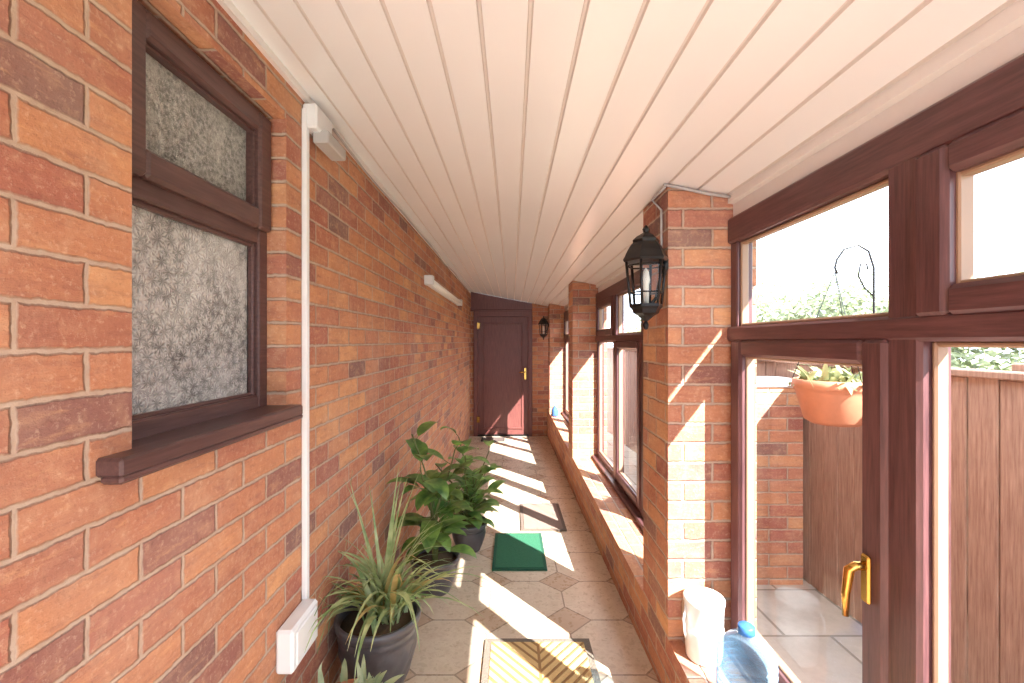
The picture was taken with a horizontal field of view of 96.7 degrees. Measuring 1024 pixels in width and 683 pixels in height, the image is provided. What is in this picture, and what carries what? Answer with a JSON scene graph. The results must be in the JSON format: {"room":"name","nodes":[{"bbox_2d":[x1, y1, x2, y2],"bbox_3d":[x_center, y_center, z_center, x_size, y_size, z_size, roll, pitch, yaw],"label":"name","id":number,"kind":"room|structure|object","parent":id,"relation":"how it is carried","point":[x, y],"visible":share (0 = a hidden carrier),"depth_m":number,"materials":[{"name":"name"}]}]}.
{"room":"sunroom","nodes":[
{"label":"sunroom","id":0,"kind":"room"},
{"bbox_2d":[0,0,469,682],"bbox_3d":[-0.850,0.488,3.100,0.260,2.824,9.400,0,0,0],"label":"wall","id":1,"kind":"structure","parent":0,"point":[189,571],"depth_m":0.95,"materials":[{"name":"brick"}]},
{"bbox_2d":[96,0,302,484],"bbox_3d":[-0.770,-0.231,1.129,0.190,0.959,0.686,0,0,0],"label":"window","id":2,"kind":"structure","parent":1,"relation":"in","point":[201,152],"depth_m":1.12,"materials":[{"name":"brown plastic"}]},
{"bbox_2d":[276,599,317,673],"bbox_3d":[-0.690,0.948,1.472,0.060,0.135,0.185,0,0,0],"label":"switch box","id":3,"kind":"object","parent":1,"relation":"attached to","point":[292,638],"visible":0.96,"depth_m":1.41,"materials":[{"name":"white plastic"}]},
{"bbox_2d":[302,108,308,599],"bbox_3d":[-0.711,0.050,1.567,0.018,1.700,0.025,0,0,0],"label":"cable trunking","id":4,"kind":"object","parent":1,"relation":"attached to","point":[305,130],"visible":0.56,"depth_m":1.55,"materials":[{"name":"white plastic"}]},
{"bbox_2d":[303,103,345,160],"bbox_3d":[-0.682,-0.760,1.665,0.075,0.120,0.210,0,0,0],"label":"junction box","id":5,"kind":"object","parent":1,"relation":"attached to","point":[319,125],"visible":1,"depth_m":1.60,"materials":[{"name":"white plastic"}]},
{"bbox_2d":[216,0,470,292],"bbox_3d":[-0.711,-0.840,3.100,0.018,0.027,9.400,0,0,0],"label":"trim","id":6,"kind":"structure","parent":1,"relation":"attached to","point":[228,6],"depth_m":1.40,"materials":[{"name":"white plastic"}]},
{"bbox_2d":[424,275,461,305],"bbox_3d":[-0.682,-0.505,4.825,0.075,0.080,2.210,0,0,0],"label":"light","id":7,"kind":"object","parent":1,"relation":"attached to","point":[429,280],"visible":1,"depth_m":4.24,"materials":[{"name":"white plastic"}]},
{"bbox_2d":[332,128,730,290],"bbox_3d":[0.065,-0.561,4.537,1.532,0.523,5.626,0,0,0],"label":"cable","id":8,"kind":"object","parent":1,"relation":"attached to","point":[665,185],"depth_m":1.80,"materials":[{"name":"white plastic"}]},
{"bbox_2d":[335,436,658,682],"bbox_3d":[0.105,1.540,3.150,1.690,0.561,9.500,0,0,0],"label":"floor","id":9,"kind":"structure","parent":0,"point":[577,596],"depth_m":2.51,"materials":[{"name":"tile"}]},
{"bbox_2d":[318,654,403,682],"bbox_3d":[-0.523,1.230,1.444,0.346,0.299,0.404,0,0,0],"label":"succulent plant","id":10,"kind":"object","parent":9,"relation":"on","point":[362,677],"visible":0.97,"depth_m":1.56,"materials":[{"name":"green plant"}]},
{"bbox_2d":[304,468,493,682],"bbox_3d":[-0.394,0.974,1.802,0.645,0.842,0.749,0,0,0],"label":"spider plant","id":11,"kind":"object","parent":9,"relation":"on","point":[380,623],"visible":1,"depth_m":1.79,"materials":[{"name":"green plant"}]},
{"bbox_2d":[387,421,476,596],"bbox_3d":[-0.448,0.954,2.591,0.508,0.939,0.478,0,0,0],"label":"rubber plant","id":12,"kind":"object","parent":9,"relation":"on","point":[436,496],"visible":0.8,"depth_m":2.56,"materials":[{"name":"green plant"}]},
{"bbox_2d":[409,426,504,552],"bbox_3d":[-0.375,1.028,3.210,0.669,0.832,0.600,0,0,0],"label":"plant","id":13,"kind":"object","parent":9,"relation":"on","point":[474,479],"visible":0.73,"depth_m":3.12,"materials":[{"name":"green plant"}]},
{"bbox_2d":[481,437,504,441],"bbox_3d":[-0.310,1.595,7.425,0.380,0.026,0.350,0,0,0],"label":"doormat","id":14,"kind":"object","parent":9,"relation":"on","point":[496,439],"visible":0.93,"depth_m":7.37,"materials":[{"name":"beige fabric"}]},
{"bbox_2d":[492,533,546,570],"bbox_3d":[0.048,1.432,3.125,0.345,0.036,0.590,0,0,0],"label":"doormat","id":15,"kind":"object","parent":9,"relation":"on","point":[512,551],"visible":1,"depth_m":3.07,"materials":[{"name":"green fabric"}]},
{"bbox_2d":[481,638,600,682],"bbox_3d":[0.117,1.381,1.775,0.485,0.040,0.710,0,0,0],"label":"doormat","id":16,"kind":"object","parent":9,"relation":"on","point":[505,660],"visible":1,"depth_m":1.97,"materials":[{"name":"coir"},{"name":"rubber"}]},
{"bbox_2d":[520,503,566,530],"bbox_3d":[0.245,1.458,3.800,0.350,0.037,0.640,0,0,0],"label":"doormat","id":17,"kind":"object","parent":9,"relation":"on","point":[533,516],"visible":1,"depth_m":3.75,"materials":[{"name":"beige fabric"}]},
{"bbox_2d":[470,293,547,435],"bbox_3d":[0.115,0.523,7.900,1.670,2.754,0.200,0,0,0],"label":"wall","id":18,"kind":"structure","parent":0,"point":[539,346],"depth_m":7.80,"materials":[{"name":"brick"}]},
{"bbox_2d":[471,292,531,435],"bbox_3d":[-0.177,0.385,7.787,1.045,2.465,0.145,0,0,0],"label":"door","id":19,"kind":"structure","parent":18,"relation":"in","point":[502,326],"depth_m":7.79,"materials":[{"name":"brown wood"}]},
{"bbox_2d":[538,316,548,339],"bbox_3d":[0.513,-0.220,7.360,0.176,0.390,0.148,0,0,0],"label":"wall lantern","id":20,"kind":"object","parent":18,"relation":"attached to","point":[543,321],"visible":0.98,"depth_m":7.33,"materials":[{"name":"black metal"}]},
{"bbox_2d":[231,0,1016,305],"bbox_3d":[0.202,-0.730,3.150,1.904,0.462,9.500,0,0,0],"label":"ceiling","id":21,"kind":"structure","parent":0,"point":[529,142],"depth_m":1.27,"materials":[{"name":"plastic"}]},
{"bbox_2d":[547,187,755,682],"bbox_3d":[0.775,0.648,3.100,0.350,2.504,9.400,0,0,0],"label":"wall","id":22,"kind":"structure","parent":0,"point":[684,541],"depth_m":1.75,"materials":[{"name":"brick"}]},
{"bbox_2d":[551,405,558,416],"bbox_3d":[0.661,1.066,6.999,0.112,0.168,0.112,0,0,-22],"label":"bottle","id":23,"kind":"object","parent":22,"relation":"on","point":[554,412],"visible":1,"depth_m":6.96,"materials":[{"name":"plastic"}]},
{"bbox_2d":[562,303,568,422],"bbox_3d":[0.845,0.295,6.040,0.110,1.710,2.420,0,0,0],"label":"window","id":24,"kind":"structure","parent":22,"relation":"in","point":[565,414],"depth_m":7.19,"materials":[{"name":"brown wood"}]},
{"bbox_2d":[592,264,642,530],"bbox_3d":[0.845,0.295,3.290,0.110,1.710,2.420,0,0,0],"label":"window","id":25,"kind":"structure","parent":22,"relation":"in","point":[612,290],"depth_m":3.58,"materials":[{"name":"brown wood"}]},
{"bbox_2d":[623,225,668,329],"bbox_3d":[0.512,-0.245,1.740,0.177,0.402,0.153,0,0,0],"label":"wall lantern","id":26,"kind":"object","parent":22,"relation":"attached to","point":[645,249],"visible":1,"depth_m":1.71,"materials":[{"name":"black metal"}]},
{"bbox_2d":[682,586,725,667],"bbox_3d":[0.700,1.040,1.660,0.144,0.221,0.144,0,0,23],"label":"plastic tub","id":27,"kind":"object","parent":22,"relation":"on","point":[703,614],"visible":0.96,"depth_m":1.61,"materials":[{"name":"white plastic"}]},
{"bbox_2d":[716,621,777,682],"bbox_3d":[0.700,0.999,1.360,0.166,0.303,0.166,0,0,0],"label":"water bottle","id":28,"kind":"object","parent":22,"relation":"on","point":[744,628],"visible":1,"depth_m":1.35,"materials":[{"name":"plastic"}]},
{"bbox_2d":[723,0,1023,682],"bbox_3d":[0.833,0.295,0.075,0.134,1.710,3.350,0,0,0],"label":"door frame","id":29,"kind":"structure","parent":22,"relation":"in","point":[958,116],"depth_m":0.96,"materials":[{"name":"brown wood"}]},
{"label":"outside","id":30,"kind":"structure","parent":0,"visible":0},
{"bbox_2d":[607,431,861,682],"bbox_3d":[1.775,1.951,12.000,1.650,1.618,36.000,0,0,0],"label":"ground","id":31,"kind":"structure","parent":30,"point":[808,631],"depth_m":2.30,"materials":[{"name":"beige tile"}]},
{"bbox_2d":[756,376,802,584],"bbox_3d":[1.607,0.860,2.880,0.335,1.260,0.280,0,0,0],"label":"brick wall","id":32,"kind":"structure","parent":31,"relation":"on","point":[779,417],"depth_m":2.76,"materials":[{"name":"brick"}]},
{"bbox_2d":[607,346,1023,682],"bbox_3d":[1.860,0.917,3.530,0.160,1.674,11.061,0,0,0],"label":"fence","id":33,"kind":"object","parent":31,"relation":"on","point":[987,406],"visible":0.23,"depth_m":1.81,"materials":[{"name":"brown wood"}]},
{"bbox_2d":[788,244,874,426],"bbox_3d":[1.559,0.023,2.202,0.419,0.995,0.428,0,0,44],"label":"hanging planter","id":34,"kind":"object","parent":33,"relation":"hanging from","point":[826,396],"visible":0.93,"depth_m":2.13,"materials":[{"name":"ceramic"}]},
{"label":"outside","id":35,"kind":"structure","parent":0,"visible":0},
{"bbox_2d":[961,360,1011,368],"bbox_3d":[31.300,2.640,15.000,57.400,0.320,90.000,0,0,0],"label":"lawn","id":36,"kind":"structure","parent":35,"point":[972,362],"depth_m":49.07,"materials":[{"name":"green plant"}]},
{"bbox_2d":[624,315,640,350],"bbox_3d":[7.018,0.402,19.499,5.576,4.116,5.678,0,0,0],"label":"hedge","id":37,"kind":"object","parent":36,"relation":"on","point":[637,319],"visible":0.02,"depth_m":19.52,"materials":[{"name":"green plant"}]},
{"bbox_2d":[756,282,825,321],"bbox_3d":[6.224,0.483,11.191,3.165,3.863,3.209,0,0,0],"label":"hedge","id":38,"kind":"object","parent":36,"relation":"on","point":[767,312],"visible":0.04,"depth_m":10.79,"materials":[{"name":"green plant"}]},
{"bbox_2d":[764,271,887,367],"bbox_3d":[5.992,0.506,8.391,2.799,3.700,2.897,0,0,0],"label":"hedge","id":39,"kind":"object","parent":36,"relation":"on","point":[812,306],"visible":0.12,"depth_m":8.14,"materials":[{"name":"green plant"}]},
{"bbox_2d":[951,255,1023,370],"bbox_3d":[6.507,0.650,5.809,2.823,3.472,2.870,0,0,0],"label":"hedge","id":40,"kind":"object","parent":36,"relation":"on","point":[956,352],"visible":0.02,"depth_m":5.61,"materials":[{"name":"green plant"}]}
]}

